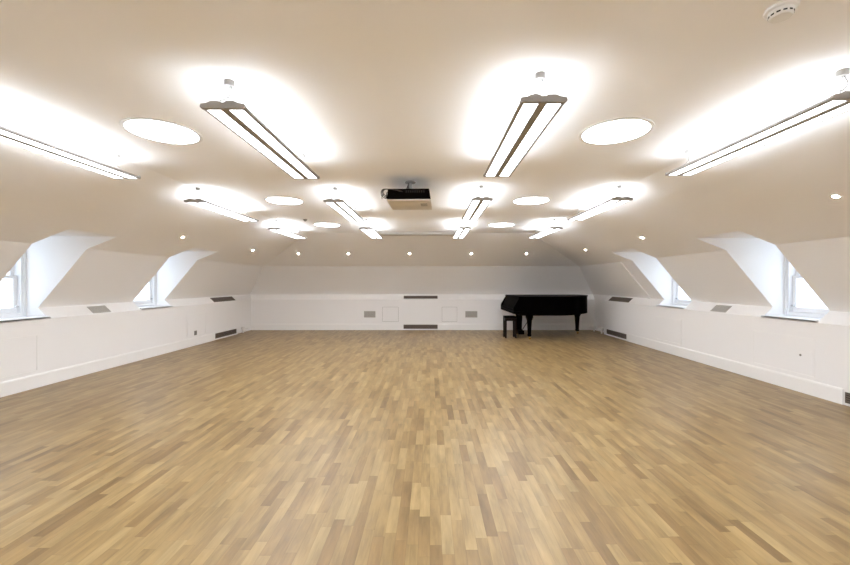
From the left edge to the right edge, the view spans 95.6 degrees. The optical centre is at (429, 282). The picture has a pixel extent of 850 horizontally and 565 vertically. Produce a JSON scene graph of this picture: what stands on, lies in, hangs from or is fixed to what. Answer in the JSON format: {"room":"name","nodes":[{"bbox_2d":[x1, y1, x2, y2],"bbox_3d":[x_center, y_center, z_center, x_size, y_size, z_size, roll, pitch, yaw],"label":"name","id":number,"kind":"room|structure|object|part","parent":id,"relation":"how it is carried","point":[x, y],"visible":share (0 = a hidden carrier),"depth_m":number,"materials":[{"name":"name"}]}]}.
{"room":"music rehearsal room","nodes":[
{"label":"music rehearsal room","id":0,"kind":"room"},
{"bbox_2d":[0,229,262,381],"bbox_3d":[-4.506,0.339,3.188,1.312,1.822,14.375,0,0,0],"label":"wall","id":1,"kind":"structure","parent":0,"point":[64,277],"depth_m":5.53,"materials":[{"name":"white paint"}]},
{"bbox_2d":[0,335,37,378],"bbox_3d":[-4.699,0.834,4.150,0.005,0.431,0.925,0,0,0],"label":"access panel","id":2,"kind":"object","parent":1,"relation":"attached to","point":[17,356],"visible":1,"depth_m":4.39,"materials":[{"name":"white paint"}]},
{"bbox_2d":[0,252,50,322],"bbox_3d":[-4.901,-0.068,4.425,0.432,1.008,0.668,0,0,0],"label":"window","id":3,"kind":"structure","parent":1,"relation":"in","point":[17,274],"depth_m":4.68,"materials":[{"name":"white paint"}]},
{"bbox_3d":[-5.050,0.135,4.425,0.035,0.454,0.536,0,0,0],"label":"sash","id":4,"kind":"part","parent":3,"relation":"part of","materials":[{"name":"white paint"}]},
{"bbox_3d":[-5.088,-0.286,4.425,0.034,0.459,0.536,0,0,0],"label":"sash","id":5,"kind":"part","parent":3,"relation":"part of","materials":[{"name":"white paint"}]},
{"bbox_3d":[-5.048,-0.082,4.425,0.138,0.979,0.648,0,0,0],"label":"frame","id":6,"kind":"part","parent":3,"relation":"part of","materials":[{"name":"white paint"}]},
{"bbox_3d":[-4.901,0.423,4.425,0.432,0.027,0.668,0,0,0],"label":"sill","id":7,"kind":"part","parent":3,"relation":"part of","materials":[{"name":"white paint"}]},
{"bbox_2d":[87,305,110,312],"bbox_3d":[-4.756,0.378,5.537,0.099,0.095,0.300,0,0,0],"label":"air vent","id":8,"kind":"object","parent":1,"relation":"in","point":[94,309],"visible":1,"depth_m":5.52,"materials":[{"name":"grey metal"}]},
{"bbox_2d":[0,333,214,397],"bbox_3d":[-4.694,1.167,2.203,0.012,0.165,12.406,0,0,0],"label":"baseboard","id":9,"kind":"structure","parent":1,"relation":"attached to","point":[17,385],"depth_m":5.32,"materials":[{"name":"white paint"}]},
{"bbox_2d":[133,273,172,309],"bbox_3d":[-4.901,-0.068,6.638,0.432,1.008,0.768,0,0,0],"label":"window","id":10,"kind":"structure","parent":1,"relation":"in","point":[151,302],"depth_m":6.93,"materials":[{"name":"white paint"}]},
{"bbox_3d":[-5.050,0.135,6.638,0.035,0.454,0.636,0,0,0],"label":"sash","id":11,"kind":"part","parent":10,"relation":"part of","materials":[{"name":"white paint"}]},
{"bbox_3d":[-5.048,-0.082,6.638,0.138,0.979,0.748,0,0,0],"label":"frame","id":12,"kind":"part","parent":10,"relation":"part of","materials":[{"name":"white paint"}]},
{"bbox_3d":[-4.901,0.423,6.638,0.432,0.027,0.768,0,0,0],"label":"sill","id":13,"kind":"part","parent":10,"relation":"part of","materials":[{"name":"white paint"}]},
{"bbox_2d":[187,312,205,336],"bbox_3d":[-4.699,0.828,7.750,0.005,0.444,0.625,0,0,0],"label":"access panel","id":14,"kind":"object","parent":1,"relation":"attached to","point":[195,322],"visible":1,"depth_m":7.74,"materials":[{"name":"white paint"}]},
{"bbox_2d":[210,296,234,301],"bbox_3d":[-4.762,0.373,8.878,0.099,0.095,0.919,0,0,0],"label":"air vent","id":15,"kind":"object","parent":1,"relation":"in","point":[217,299],"visible":1,"depth_m":8.83,"materials":[{"name":"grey metal"}]},
{"bbox_2d":[215,329,235,338],"bbox_3d":[-4.696,1.163,8.878,0.006,0.110,0.919,0,0,0],"label":"air vent","id":16,"kind":"object","parent":1,"relation":"in","point":[225,333],"visible":1,"depth_m":8.84,"materials":[{"name":"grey metal"}]},
{"bbox_2d":[251,267,594,329],"bbox_3d":[-0.225,0.416,10.075,9.225,1.669,0.600,0,0,0],"label":"wall","id":17,"kind":"structure","parent":0,"point":[279,295],"depth_m":10.24,"materials":[{"name":"white paint"}]},
{"bbox_2d":[251,324,402,329],"bbox_3d":[-2.734,1.167,10.232,4.032,0.165,0.012,0,0,0],"label":"baseboard","id":18,"kind":"structure","parent":17,"relation":"attached to","point":[253,326],"depth_m":10.23,"materials":[{"name":"white paint"}]},
{"bbox_2d":[364,311,374,316],"bbox_3d":[-1.602,0.832,10.233,0.306,0.169,0.006,0,0,0],"label":"air vent","id":19,"kind":"object","parent":17,"relation":"in","point":[366,313],"visible":1,"depth_m":10.23,"materials":[{"name":"grey metal"}]},
{"bbox_2d":[382,306,398,321],"bbox_3d":[-1.050,0.830,10.234,0.452,0.412,0.005,0,0,0],"label":"access panel","id":20,"kind":"object","parent":17,"relation":"attached to","point":[389,313],"visible":1,"depth_m":10.23,"materials":[{"name":"white paint"}]},
{"bbox_2d":[404,325,437,328],"bbox_3d":[-0.250,1.163,10.233,0.906,0.110,0.006,0,0,0],"label":"air vent","id":21,"kind":"object","parent":17,"relation":"in","point":[405,326],"visible":1,"depth_m":10.23,"materials":[{"name":"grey metal"}]},
{"bbox_2d":[404,296,437,298],"bbox_3d":[-0.250,0.380,10.293,0.906,0.077,0.080,0,0,0],"label":"air vent","id":22,"kind":"object","parent":17,"relation":"in","point":[405,297],"visible":1,"depth_m":10.29,"materials":[{"name":"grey metal"}]},
{"bbox_2d":[441,306,457,321],"bbox_3d":[0.518,0.830,10.234,0.428,0.412,0.005,0,0,0],"label":"access panel","id":23,"kind":"object","parent":17,"relation":"attached to","point":[448,313],"visible":1,"depth_m":10.23,"materials":[{"name":"white paint"}]},
{"bbox_2d":[465,311,476,316],"bbox_3d":[1.098,0.832,10.233,0.319,0.169,0.006,0,0,0],"label":"air vent","id":24,"kind":"object","parent":17,"relation":"in","point":[467,313],"visible":1,"depth_m":10.23,"materials":[{"name":"grey metal"}]},
{"bbox_2d":[438,324,594,329],"bbox_3d":[2.294,1.167,10.232,4.162,0.165,0.012,0,0,0],"label":"baseboard","id":25,"kind":"structure","parent":17,"relation":"attached to","point":[440,326],"depth_m":10.23,"materials":[{"name":"white paint"}]},
{"bbox_2d":[0,0,849,266],"bbox_3d":[-0.225,-0.741,2.888,8.025,0.644,13.775,0,0,0],"label":"ceiling","id":26,"kind":"structure","parent":0,"point":[375,96],"depth_m":2.52,"materials":[{"name":"white paint"}]},
{"bbox_2d":[0,126,140,178],"bbox_3d":[-2.587,-0.975,2.625,0.230,0.174,1.338,0,0,0],"label":"pendant light","id":27,"kind":"object","parent":26,"relation":"hanging from","point":[7,135],"visible":1,"depth_m":2.67,"materials":[{"name":"grey metal"}]},
{"bbox_2d":[0,137,120,177],"bbox_3d":[-2.645,-0.895,2.630,0.072,0.004,1.302,0,0,0],"label":"diffuser","id":28,"kind":"object","parent":27,"relation":"attached to","point":[4,139],"depth_m":2.72,"materials":[{"name":"white plastic"}]},
{"bbox_2d":[119,117,202,144],"bbox_3d":[-1.875,-1.056,2.706,0.484,0.012,0.484,0,0,0],"label":"ceiling light","id":29,"kind":"object","parent":26,"relation":"attached to","point":[158,130],"visible":1,"depth_m":2.67,"materials":[{"name":"white plastic"}]},
{"bbox_2d":[184,187,258,221],"bbox_3d":[-2.587,-0.975,4.894,0.230,0.174,1.338,0,0,0],"label":"pendant light","id":30,"kind":"object","parent":26,"relation":"hanging from","point":[205,204],"visible":1,"depth_m":4.68,"materials":[{"name":"grey metal"}]},
{"bbox_2d":[191,203,246,220],"bbox_3d":[-2.645,-0.895,4.899,0.072,0.004,1.302,0,0,0],"label":"diffuser","id":31,"kind":"object","parent":30,"relation":"attached to","point":[197,204],"depth_m":4.81,"materials":[{"name":"white plastic"}]},
{"bbox_2d":[202,203,254,220],"bbox_3d":[-2.530,-0.895,4.899,0.072,0.004,1.302,0,0,0],"label":"diffuser","id":32,"kind":"object","parent":30,"relation":"attached to","point":[210,205],"depth_m":4.81,"materials":[{"name":"white plastic"}]},
{"bbox_2d":[199,79,319,178],"bbox_3d":[-1.056,-0.975,2.625,0.230,0.174,1.338,0,0,0],"label":"pendant light","id":33,"kind":"object","parent":26,"relation":"hanging from","point":[235,116],"visible":1,"depth_m":2.31,"materials":[{"name":"grey metal"}]},
{"bbox_2d":[208,110,301,177],"bbox_3d":[-1.114,-0.895,2.630,0.072,0.004,1.302,0,0,0],"label":"diffuser","id":34,"kind":"object","parent":33,"relation":"attached to","point":[222,116],"depth_m":2.41,"materials":[{"name":"white plastic"}]},
{"bbox_2d":[230,110,315,177],"bbox_3d":[-0.999,-0.895,2.630,0.072,0.004,1.302,0,0,0],"label":"diffuser","id":35,"kind":"object","parent":33,"relation":"attached to","point":[246,118],"depth_m":2.41,"materials":[{"name":"white plastic"}]},
{"bbox_2d":[264,196,303,204],"bbox_3d":[-1.875,-1.056,4.963,0.484,0.012,0.484,0,0,0],"label":"ceiling light","id":36,"kind":"object","parent":26,"relation":"attached to","point":[275,199],"visible":1,"depth_m":4.92,"materials":[{"name":"white"}]},
{"bbox_2d":[268,220,306,238],"bbox_3d":[-2.587,-0.975,7.069,0.230,0.174,1.338,0,0,0],"label":"pendant light","id":37,"kind":"object","parent":26,"relation":"hanging from","point":[276,229],"visible":1,"depth_m":6.81,"materials":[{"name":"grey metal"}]},
{"bbox_2d":[272,230,296,237],"bbox_3d":[-2.645,-0.895,7.074,0.072,0.004,1.302,0,0,0],"label":"diffuser","id":38,"kind":"object","parent":37,"relation":"attached to","point":[290,235],"depth_m":7.00,"materials":[{"name":"white plastic"}]},
{"bbox_2d":[313,223,340,226],"bbox_3d":[-1.875,-1.056,7.025,0.484,0.012,0.484,0,0,0],"label":"ceiling light","id":39,"kind":"object","parent":26,"relation":"attached to","point":[315,224],"visible":1,"depth_m":6.96,"materials":[{"name":"white plastic"}]},
{"bbox_2d":[323,187,364,221],"bbox_3d":[-1.056,-0.975,4.894,0.230,0.174,1.338,0,0,0],"label":"pendant light","id":40,"kind":"object","parent":26,"relation":"hanging from","point":[339,205],"visible":1,"depth_m":4.68,"materials":[{"name":"grey metal"}]},
{"bbox_2d":[328,203,353,220],"bbox_3d":[-1.114,-0.895,4.899,0.072,0.004,1.302,0,0,0],"label":"diffuser","id":41,"kind":"object","parent":40,"relation":"attached to","point":[336,207],"depth_m":4.81,"materials":[{"name":"white plastic"}]},
{"bbox_2d":[338,203,361,220],"bbox_3d":[-0.999,-0.895,4.899,0.072,0.004,1.302,0,0,0],"label":"diffuser","id":42,"kind":"object","parent":40,"relation":"attached to","point":[345,207],"depth_m":4.81,"materials":[{"name":"white plastic"}]},
{"bbox_2d":[359,219,382,238],"bbox_3d":[-1.056,-0.975,7.019,0.230,0.174,1.338,0,0,0],"label":"pendant light","id":43,"kind":"object","parent":26,"relation":"hanging from","point":[369,231],"visible":1,"depth_m":6.81,"materials":[{"name":"grey metal"}]},
{"bbox_2d":[361,229,374,237],"bbox_3d":[-1.114,-0.895,7.024,0.072,0.004,1.302,0,0,0],"label":"diffuser","id":44,"kind":"object","parent":43,"relation":"attached to","point":[366,231],"depth_m":6.91,"materials":[{"name":"white plastic"}]},
{"bbox_2d":[368,229,380,237],"bbox_3d":[-0.999,-0.895,7.024,0.072,0.004,1.302,0,0,0],"label":"diffuser","id":45,"kind":"object","parent":43,"relation":"attached to","point":[371,231],"depth_m":6.93,"materials":[{"name":"white plastic"}]},
{"bbox_2d":[381,181,431,209],"bbox_3d":[-0.235,-0.942,4.078,0.502,0.241,0.563,0,0,2],"label":"projector","id":46,"kind":"object","parent":26,"relation":"hanging from","point":[408,198],"visible":1,"depth_m":3.84,"materials":[{"name":"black plastic"}]},
{"bbox_2d":[377,231,455,235],"bbox_3d":[-0.263,-1.028,8.023,1.662,0.067,0.183,0,0,0],"label":"case","id":47,"kind":"object","parent":26,"relation":"attached to","point":[381,233],"visible":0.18,"depth_m":7.93,"materials":[{"name":"white metal"}]},
{"bbox_2d":[452,223,470,237],"bbox_3d":[0.560,-0.975,6.981,0.230,0.174,1.338,0,0,0],"label":"pendant light","id":48,"kind":"object","parent":26,"relation":"hanging from","point":[461,232],"visible":0.84,"depth_m":6.78,"materials":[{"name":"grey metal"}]},
{"bbox_2d":[454,229,461,237],"bbox_3d":[0.502,-0.895,6.986,0.072,0.004,1.302,0,0,0],"label":"diffuser","id":49,"kind":"object","parent":48,"relation":"attached to","point":[458,233],"depth_m":6.95,"materials":[{"name":"white plastic"}]},
{"bbox_2d":[460,229,468,237],"bbox_3d":[0.618,-0.895,6.986,0.072,0.004,1.302,0,0,0],"label":"diffuser","id":50,"kind":"object","parent":48,"relation":"attached to","point":[463,233],"depth_m":6.86,"materials":[{"name":"white plastic"}]},
{"bbox_2d":[461,185,492,220],"bbox_3d":[0.560,-0.975,4.806,0.230,0.174,1.338,0,0,0],"label":"pendant light","id":51,"kind":"object","parent":26,"relation":"hanging from","point":[476,207],"visible":1,"depth_m":4.55,"materials":[{"name":"grey metal"}]},
{"bbox_2d":[463,201,478,219],"bbox_3d":[0.502,-0.895,4.811,0.072,0.004,1.302,0,0,0],"label":"diffuser","id":52,"kind":"object","parent":51,"relation":"attached to","point":[473,206],"depth_m":4.73,"materials":[{"name":"white plastic"}]},
{"bbox_2d":[471,201,489,219],"bbox_3d":[0.618,-0.895,4.811,0.072,0.004,1.302,0,0,0],"label":"diffuser","id":53,"kind":"object","parent":51,"relation":"attached to","point":[482,205],"depth_m":4.68,"materials":[{"name":"white plastic"}]},
{"bbox_2d":[488,223,514,226],"bbox_3d":[1.302,-1.056,7.025,0.484,0.012,0.484,0,0,0],"label":"ceiling light","id":54,"kind":"object","parent":26,"relation":"attached to","point":[492,224],"visible":1,"depth_m":6.96,"materials":[{"name":"white plastic"}]},
{"bbox_2d":[483,71,567,176],"bbox_3d":[0.560,-0.975,2.556,0.230,0.174,1.338,0,0,0],"label":"pendant light","id":55,"kind":"object","parent":26,"relation":"hanging from","point":[534,112],"visible":1,"depth_m":2.23,"materials":[{"name":"grey metal"}]},
{"bbox_2d":[486,104,537,175],"bbox_3d":[0.502,-0.895,2.561,0.072,0.004,1.302,0,0,0],"label":"diffuser","id":56,"kind":"object","parent":55,"relation":"attached to","point":[524,114],"depth_m":2.34,"materials":[{"name":"white plastic"}]},
{"bbox_2d":[500,104,560,175],"bbox_3d":[0.618,-0.895,2.561,0.072,0.004,1.302,0,0,0],"label":"diffuser","id":57,"kind":"object","parent":55,"relation":"attached to","point":[547,112],"depth_m":2.33,"materials":[{"name":"white plastic"}]},
{"bbox_2d":[512,196,550,204],"bbox_3d":[1.302,-1.056,4.963,0.484,0.012,0.484,0,0,0],"label":"ceiling light","id":58,"kind":"object","parent":26,"relation":"attached to","point":[532,200],"visible":1,"depth_m":4.92,"materials":[{"name":"white"}]},
{"bbox_2d":[514,197,547,203],"bbox_3d":[1.302,-1.056,4.963,0.432,0.012,0.432,0,0,0],"label":"diffuser","id":59,"kind":"object","parent":58,"relation":"attached to","point":[524,200],"depth_m":4.91,"materials":[{"name":"white plastic"}]},
{"bbox_2d":[528,219,562,237],"bbox_3d":[2.062,-0.975,6.981,0.230,0.174,1.338,0,0,0],"label":"pendant light","id":60,"kind":"object","parent":26,"relation":"hanging from","point":[549,230],"visible":1,"depth_m":6.76,"materials":[{"name":"grey metal"}]},
{"bbox_2d":[531,229,551,237],"bbox_3d":[2.005,-0.895,6.986,0.072,0.004,1.302,0,0,0],"label":"diffuser","id":61,"kind":"object","parent":60,"relation":"attached to","point":[545,231],"depth_m":6.94,"materials":[{"name":"white plastic"}]},
{"bbox_2d":[537,229,558,237],"bbox_3d":[2.120,-0.895,6.986,0.072,0.004,1.302,0,0,0],"label":"diffuser","id":62,"kind":"object","parent":60,"relation":"attached to","point":[553,230],"depth_m":6.91,"materials":[{"name":"white plastic"}]},
{"bbox_2d":[567,185,632,219],"bbox_3d":[2.062,-0.975,4.794,0.230,0.174,1.338,0,0,0],"label":"pendant light","id":63,"kind":"object","parent":26,"relation":"hanging from","point":[613,202],"visible":1,"depth_m":4.55,"materials":[{"name":"grey metal"}]},
{"bbox_2d":[570,201,615,219],"bbox_3d":[2.005,-0.895,4.799,0.072,0.004,1.302,0,0,0],"label":"diffuser","id":64,"kind":"object","parent":63,"relation":"attached to","point":[605,204],"depth_m":4.72,"materials":[{"name":"white plastic"}]},
{"bbox_2d":[579,201,626,219],"bbox_3d":[2.120,-0.895,4.799,0.072,0.004,1.302,0,0,0],"label":"diffuser","id":65,"kind":"object","parent":63,"relation":"attached to","point":[619,202],"depth_m":4.68,"materials":[{"name":"white plastic"}]},
{"bbox_2d":[578,117,654,144],"bbox_3d":[1.302,-1.056,2.706,0.484,0.012,0.484,0,0,0],"label":"ceiling light","id":66,"kind":"object","parent":26,"relation":"attached to","point":[618,130],"visible":1,"depth_m":2.67,"materials":[{"name":"white plastic"}]},
{"bbox_2d":[665,68,849,175],"bbox_3d":[2.062,-0.975,2.525,0.230,0.174,1.338,0,0,0],"label":"pendant light","id":67,"kind":"object","parent":26,"relation":"hanging from","point":[836,104],"visible":1,"depth_m":2.27,"materials":[{"name":"grey metal"}]},
{"bbox_2d":[670,101,844,174],"bbox_3d":[2.005,-0.895,2.530,0.072,0.004,1.302,0,0,0],"label":"diffuser","id":68,"kind":"object","parent":67,"relation":"attached to","point":[821,107],"depth_m":2.30,"materials":[{"name":"white plastic"}]},
{"bbox_2d":[684,104,849,174],"bbox_3d":[2.120,-0.895,2.530,0.072,0.004,1.302,0,0,0],"label":"diffuser","id":69,"kind":"object","parent":67,"relation":"attached to","point":[844,108],"depth_m":2.35,"materials":[{"name":"white plastic"}]},
{"bbox_2d":[763,0,799,23],"bbox_3d":[1.356,-1.042,1.488,0.104,0.040,0.104,0,0,0],"label":"smoke detector","id":70,"kind":"object","parent":26,"relation":"attached to","point":[781,11],"visible":1,"depth_m":1.47,"materials":[{"name":"white plastic"}]},
{"bbox_2d":[830,194,841,198],"bbox_3d":[3.150,-0.671,2.987,0.067,0.030,0.072,0,0,7],"label":"recessed light","id":71,"kind":"object","parent":26,"relation":"in","point":[836,196],"visible":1,"depth_m":2.98,"materials":[{"name":"white plastic"}]},
{"bbox_2d":[0,330,849,564],"bbox_3d":[-0.225,1.275,3.212,9.450,0.050,14.425,0,0,0],"label":"floor","id":72,"kind":"structure","parent":0,"point":[252,447],"depth_m":2.77,"materials":[{"name":"brown wood"}]},
{"bbox_2d":[503,316,516,337],"bbox_3d":[1.834,1.003,8.844,0.270,0.494,0.246,0,0,0],"label":"piano bench","id":73,"kind":"object","parent":72,"relation":"on","point":[505,318],"visible":1,"depth_m":8.73,"materials":[{"name":"black wood"}]},
{"bbox_3d":[1.720,1.025,8.944,0.042,0.450,0.042,0,0,0],"label":"leg","id":74,"kind":"part","parent":73,"relation":"part of","materials":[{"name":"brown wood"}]},
{"bbox_3d":[1.720,1.025,8.743,0.042,0.450,0.042,0,0,0],"label":"leg","id":75,"kind":"part","parent":73,"relation":"part of","materials":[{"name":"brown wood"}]},
{"bbox_3d":[1.947,1.025,8.944,0.042,0.450,0.042,0,0,0],"label":"leg","id":76,"kind":"part","parent":73,"relation":"part of","materials":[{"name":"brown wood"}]},
{"bbox_3d":[1.947,1.025,8.743,0.042,0.450,0.042,0,0,0],"label":"leg","id":77,"kind":"part","parent":73,"relation":"part of","materials":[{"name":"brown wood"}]},
{"bbox_2d":[501,295,587,338],"bbox_3d":[2.828,0.772,9.100,2.030,0.954,1.528,0,0,0],"label":"grand piano","id":78,"kind":"object","parent":72,"relation":"on","point":[529,306],"visible":0.98,"depth_m":8.40,"materials":[{"name":"black paint"}]},
{"bbox_3d":[2.206,0.948,8.550,0.132,0.480,0.132,0,0,0],"label":"leg","id":79,"kind":"part","parent":78,"relation":"part of","materials":[{"name":"black paint"}]},
{"bbox_3d":[2.889,0.306,9.100,1.907,0.022,1.528,0,0,0],"label":"lid","id":80,"kind":"part","parent":78,"relation":"part of","materials":[{"name":"black paint"}]},
{"bbox_3d":[3.631,0.948,9.500,0.132,0.480,0.132,0,0,0],"label":"leg","id":81,"kind":"part","parent":78,"relation":"part of","materials":[{"name":"black paint"}]},
{"bbox_2d":[579,231,849,405],"bbox_3d":[4.056,0.339,3.188,1.312,1.822,14.375,0,0,0],"label":"wall","id":82,"kind":"structure","parent":0,"point":[747,276],"depth_m":5.19,"materials":[{"name":"white paint"}]},
{"bbox_2d":[607,329,625,338],"bbox_3d":[4.246,1.163,8.787,0.006,0.110,0.925,0,0,0],"label":"air vent","id":83,"kind":"object","parent":82,"relation":"in","point":[614,333],"visible":1,"depth_m":8.74,"materials":[{"name":"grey metal"}]},
{"bbox_2d":[608,297,632,302],"bbox_3d":[4.312,0.373,8.738,0.099,0.095,0.925,0,0,0],"label":"air vent","id":84,"kind":"object","parent":82,"relation":"in","point":[619,299],"visible":1,"depth_m":8.71,"materials":[{"name":"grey metal"}]},
{"bbox_2d":[619,262,650,298],"bbox_3d":[4.081,-0.051,7.669,0.614,0.736,0.088,0,0,0],"label":"trim","id":85,"kind":"structure","parent":82,"relation":"attached to","point":[620,263],"depth_m":7.65,"materials":[{"name":"white paint"}]},
{"bbox_2d":[656,278,691,308],"bbox_3d":[4.451,-0.068,6.828,0.432,1.008,0.774,0,0,0],"label":"window","id":86,"kind":"structure","parent":82,"relation":"in","point":[677,302],"depth_m":7.10,"materials":[{"name":"white paint"}]},
{"bbox_3d":[4.451,0.423,6.828,0.432,0.027,0.774,0,0,0],"label":"sill","id":87,"kind":"part","parent":86,"relation":"part of","materials":[{"name":"white paint"}]},
{"bbox_3d":[4.598,-0.082,6.828,0.138,0.979,0.754,0,0,0],"label":"frame","id":88,"kind":"part","parent":86,"relation":"part of","materials":[{"name":"white paint"}]},
{"bbox_3d":[4.600,0.135,6.828,0.035,0.454,0.642,0,0,0],"label":"sash","id":89,"kind":"part","parent":86,"relation":"part of","materials":[{"name":"white paint"}]},
{"bbox_2d":[711,305,731,312],"bbox_3d":[4.306,0.378,5.700,0.099,0.095,0.300,0,0,0],"label":"air vent","id":90,"kind":"object","parent":82,"relation":"in","point":[718,308],"visible":1,"depth_m":5.69,"materials":[{"name":"grey metal"}]},
{"bbox_2d":[626,333,843,404],"bbox_3d":[4.244,1.167,6.131,0.012,0.165,4.350,0,0,0],"label":"baseboard","id":91,"kind":"structure","parent":82,"relation":"attached to","point":[813,388],"depth_m":5.04,"materials":[{"name":"white paint"}]},
{"bbox_2d":[753,330,814,377],"bbox_3d":[4.248,0.834,4.656,0.005,0.431,0.812,0,0,0],"label":"access panel","id":92,"kind":"object","parent":82,"relation":"attached to","point":[778,351],"visible":1,"depth_m":4.61,"materials":[{"name":"white paint"}]},
{"bbox_2d":[761,256,828,322],"bbox_3d":[4.451,-0.068,4.575,0.432,1.008,0.718,0,0,0],"label":"window","id":93,"kind":"structure","parent":82,"relation":"in","point":[792,311],"depth_m":4.83,"materials":[{"name":"white paint"}]},
{"bbox_3d":[4.451,0.423,4.575,0.432,0.027,0.718,0,0,0],"label":"sill","id":94,"kind":"part","parent":93,"relation":"part of","materials":[{"name":"white paint"}]},
{"bbox_3d":[4.598,-0.082,4.575,0.138,0.979,0.698,0,0,0],"label":"frame","id":95,"kind":"part","parent":93,"relation":"part of","materials":[{"name":"white paint"}]},
{"bbox_3d":[4.600,0.135,4.575,0.035,0.454,0.586,0,0,0],"label":"sash","id":96,"kind":"part","parent":93,"relation":"part of","materials":[{"name":"white paint"}]},
{"bbox_2d":[845,392,849,403],"bbox_3d":[4.246,1.169,3.487,0.006,0.110,0.900,0,0,0],"label":"air vent","id":97,"kind":"object","parent":82,"relation":"in","point":[847,395],"visible":1,"depth_m":3.91,"materials":[{"name":"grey metal"}]}
]}

